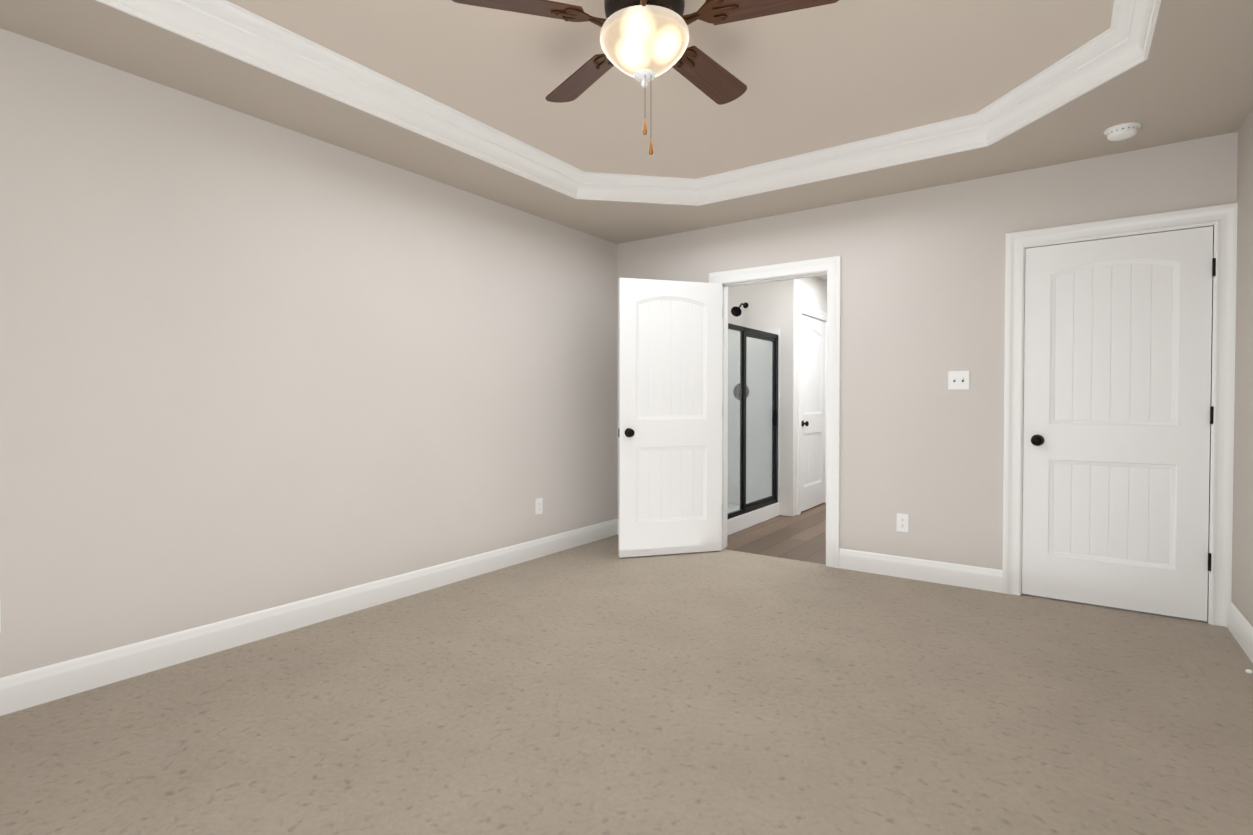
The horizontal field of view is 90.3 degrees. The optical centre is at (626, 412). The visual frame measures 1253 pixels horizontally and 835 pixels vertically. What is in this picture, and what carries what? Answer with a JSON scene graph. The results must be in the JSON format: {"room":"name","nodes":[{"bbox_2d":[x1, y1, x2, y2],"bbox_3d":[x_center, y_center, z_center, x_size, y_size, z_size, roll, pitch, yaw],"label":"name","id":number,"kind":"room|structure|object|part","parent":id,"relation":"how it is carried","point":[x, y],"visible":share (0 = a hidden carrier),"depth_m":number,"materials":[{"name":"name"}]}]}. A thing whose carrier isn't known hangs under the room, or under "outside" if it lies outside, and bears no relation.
{"room":"empty bedroom","nodes":[
{"label":"empty bedroom","id":0,"kind":"room"},
{"bbox_2d":[0,28,616,677],"bbox_3d":[-0.625,-0.304,4.716,0.125,2.740,9.150,1,1,35],"label":"wall","id":1,"kind":"structure","parent":0,"point":[250,364],"depth_m":2.96,"materials":[{"name":"paint"}]},
{"bbox_2d":[0,519,615,715],"bbox_3d":[-1.607,1.023,3.227,0.014,0.135,5.300,1,1,35],"label":"baseboard","id":2,"kind":"structure","parent":1,"relation":"attached to","point":[32,688],"depth_m":2.95,"materials":[{"name":"white wood"}]},
{"bbox_2d":[535,498,542,514],"bbox_3d":[-0.644,0.692,4.590,0.007,0.116,0.072,1,1,35],"label":"electrical outlet","id":3,"kind":"object","parent":1,"relation":"attached to","point":[538,505],"visible":1,"depth_m":4.59,"materials":[{"name":"white plastic"}]},
{"bbox_2d":[0,535,1252,834],"bbox_3d":[-0.065,1.159,2.080,4.110,0.100,5.455,1,1,35],"label":"floor carpet","id":4,"kind":"object","parent":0,"point":[598,687],"visible":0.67,"depth_m":2.24,"materials":[{"name":"beige carpet"}]},
{"bbox_2d":[0,0,1252,243],"bbox_3d":[-0.037,-1.471,2.077,3.860,0.160,5.300,1,1,35],"label":"ceiling","id":5,"kind":"structure","parent":0,"point":[1190,78],"depth_m":2.95,"materials":[{"name":"paint"}]},
{"bbox_2d":[96,0,1160,205],"bbox_3d":[-0.021,-1.461,2.065,2.940,0.142,4.260,1,1,35],"label":"crown molding","id":6,"kind":"structure","parent":5,"relation":"attached to","point":[1122,44],"depth_m":3.05,"materials":[{"name":"white wood"}]},
{"bbox_2d":[1104,122,1140,140],"bbox_3d":[2.459,-1.385,3.092,0.146,0.045,0.146,1,1,35],"label":"smoke detector","id":7,"kind":"object","parent":5,"relation":"attached to","point":[1122,131],"visible":1,"depth_m":3.06,"materials":[{"name":"white plastic"}]},
{"bbox_2d":[227,0,1113,178],"bbox_3d":[-0.037,-1.581,2.075,4.110,0.100,5.550,1,1,35],"label":"ceiling","id":8,"kind":"structure","parent":0,"point":[837,73],"depth_m":2.79,"materials":[{"name":"paint"}]},
{"bbox_2d":[452,0,838,154],"bbox_3d":[0.095,-1.212,2.201,1.270,0.643,1.234,1,1,35],"label":"ceiling fan","id":9,"kind":"object","parent":8,"relation":"hanging from","point":[644,42],"visible":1,"depth_m":2.10,"materials":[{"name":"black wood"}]},
{"bbox_3d":[-0.363,-1.343,2.048,0.439,0.037,0.142,0,1,-16],"label":"blade","id":10,"kind":"part","parent":9,"relation":"part of","materials":[{"name":"brown wood"}]},
{"bbox_3d":[-0.183,-1.351,2.536,0.142,0.037,0.439,-1,1,-34],"label":"blade","id":11,"kind":"part","parent":9,"relation":"part of","materials":[{"name":"brown wood"}]},
{"bbox_3d":[0.062,-1.252,2.169,0.311,0.161,0.311,1,1,35],"label":"lamp shade","id":12,"kind":"part","parent":9,"relation":"part of","materials":[{"name":"white glass"}]},
{"bbox_3d":[0.337,-1.351,2.515,0.142,0.037,0.439,1,1,38],"label":"blade","id":13,"kind":"part","parent":9,"relation":"part of","materials":[{"name":"brown wood"}]},
{"bbox_3d":[0.477,-1.342,2.014,0.439,0.037,0.142,0,1,20],"label":"blade","id":14,"kind":"part","parent":9,"relation":"part of","materials":[{"name":"brown wood"}]},
{"bbox_2d":[728,277,826,515],"bbox_3d":[1.823,-0.225,7.252,0.945,2.500,1.885,1,1,35],"label":"wall","id":15,"kind":"structure","parent":0,"point":[772,305],"depth_m":6.26,"materials":[{"name":"paint"}]},
{"bbox_2d":[797,303,826,514],"bbox_3d":[1.999,-0.037,6.721,0.080,2.142,1.006,1,1,35],"label":"door frame","id":16,"kind":"structure","parent":15,"relation":"attached to","point":[808,311],"depth_m":6.34,"materials":[{"name":"white wood"}]},
{"bbox_2d":[801,315,825,511],"bbox_3d":[2.023,0.008,6.703,0.098,2.032,0.810,1,1,35],"label":"door","id":17,"kind":"structure","parent":15,"relation":"in","point":[813,419],"depth_m":6.72,"materials":[{"name":"white wood"}]},
{"bbox_3d":[1.844,0.119,6.421,0.063,0.067,0.067,1,1,35],"label":"knob","id":18,"kind":"part","parent":17,"relation":"part of","materials":[{"name":"black metal"}]},
{"bbox_2d":[817,275,826,281],"bbox_3d":[2.202,-1.506,6.096,3.125,0.100,3.601,1,1,35],"label":"ceiling","id":19,"kind":"structure","parent":0,"point":[824,278],"depth_m":6.79,"materials":[{"name":"paint"}]},
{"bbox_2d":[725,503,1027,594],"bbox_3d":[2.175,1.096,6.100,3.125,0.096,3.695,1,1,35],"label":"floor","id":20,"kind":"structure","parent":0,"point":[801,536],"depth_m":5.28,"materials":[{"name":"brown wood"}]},
{"bbox_2d":[727,302,779,535],"bbox_3d":[0.777,-0.043,5.884,0.813,2.181,1.560,1,1,35],"label":"shower enclosure","id":21,"kind":"object","parent":20,"relation":"on","point":[753,426],"visible":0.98,"depth_m":6.28,"materials":[{"name":"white glass"}]},
{"bbox_2d":[617,132,1237,569],"bbox_3d":[1.529,-0.297,4.311,3.860,2.740,0.125,1,1,35],"label":"wall","id":22,"kind":"structure","parent":0,"point":[923,310],"depth_m":3.95,"materials":[{"name":"paint"}]},
{"bbox_2d":[616,519,617,534],"bbox_3d":[0.290,0.992,5.122,0.865,0.135,0.014,1,1,35],"label":"baseboard","id":23,"kind":"structure","parent":22,"relation":"attached to","point":[616,519],"depth_m":5.37,"materials":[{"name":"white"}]},
{"bbox_2d":[618,278,722,557],"bbox_3d":[0.339,0.041,4.649,0.821,2.032,0.161,0,1,-16],"label":"bathroom door","id":24,"kind":"structure","parent":22,"relation":"in","point":[669,417],"depth_m":4.63,"materials":[{"name":"white wood"}]},
{"bbox_3d":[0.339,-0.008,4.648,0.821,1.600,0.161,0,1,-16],"label":"knob","id":25,"kind":"part","parent":24,"relation":"part of","materials":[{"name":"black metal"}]},
{"bbox_2d":[709,256,840,567],"bbox_3d":[1.095,-0.003,4.623,1.006,2.142,0.165,1,1,35],"label":"door frame","id":26,"kind":"structure","parent":22,"relation":"attached to","point":[830,267],"depth_m":4.32,"materials":[{"name":"white wood"}]},
{"bbox_2d":[896,513,908,531],"bbox_3d":[1.797,0.720,4.056,0.072,0.116,0.007,1,1,35],"label":"electrical outlet","id":27,"kind":"object","parent":22,"relation":"attached to","point":[902,522],"visible":1,"depth_m":4.05,"materials":[{"name":"white plastic"}]},
{"bbox_2d":[839,548,1002,592],"bbox_3d":[1.860,1.010,4.013,0.966,0.135,0.014,1,1,35],"label":"baseboard","id":28,"kind":"structure","parent":22,"relation":"attached to","point":[981,578],"depth_m":3.98,"materials":[{"name":"white wood"}]},
{"bbox_2d":[948,371,968,389],"bbox_3d":[2.053,-0.198,3.853,0.116,0.116,0.018,1,1,35],"label":"light switch","id":29,"kind":"object","parent":22,"relation":"attached to","point":[958,380],"visible":1,"depth_m":3.86,"materials":[{"name":"white plastic"}]},
{"bbox_2d":[1022,226,1215,620],"bbox_3d":[2.683,0.061,3.447,0.820,2.032,0.161,1,1,35],"label":"closet door","id":30,"kind":"structure","parent":22,"relation":"in","point":[1118,415],"depth_m":3.42,"materials":[{"name":"white paint"},{"name":"oil rubbed bronze"}]},
{"bbox_2d":[1002,202,1237,626],"bbox_3d":[2.705,0.015,3.484,1.006,2.142,0.165,1,1,35],"label":"door frame","id":31,"kind":"structure","parent":22,"relation":"attached to","point":[1221,219],"depth_m":3.22,"materials":[{"name":"white wood"}]},
{"bbox_2d":[1231,108,1252,626],"bbox_3d":[1.590,-0.243,0.946,0.125,2.740,5.550,1,1,35],"label":"wall","id":32,"kind":"structure","parent":0,"point":[1242,569],"depth_m":2.97,"materials":[{"name":"paint"}]},
{"bbox_2d":[1227,602,1252,662],"bbox_3d":[1.527,1.059,0.998,0.014,0.135,5.279,1,1,35],"label":"baseboard","id":33,"kind":"structure","parent":32,"relation":"attached to","point":[1239,627],"depth_m":2.92,"materials":[{"name":"white wood"}]}
]}

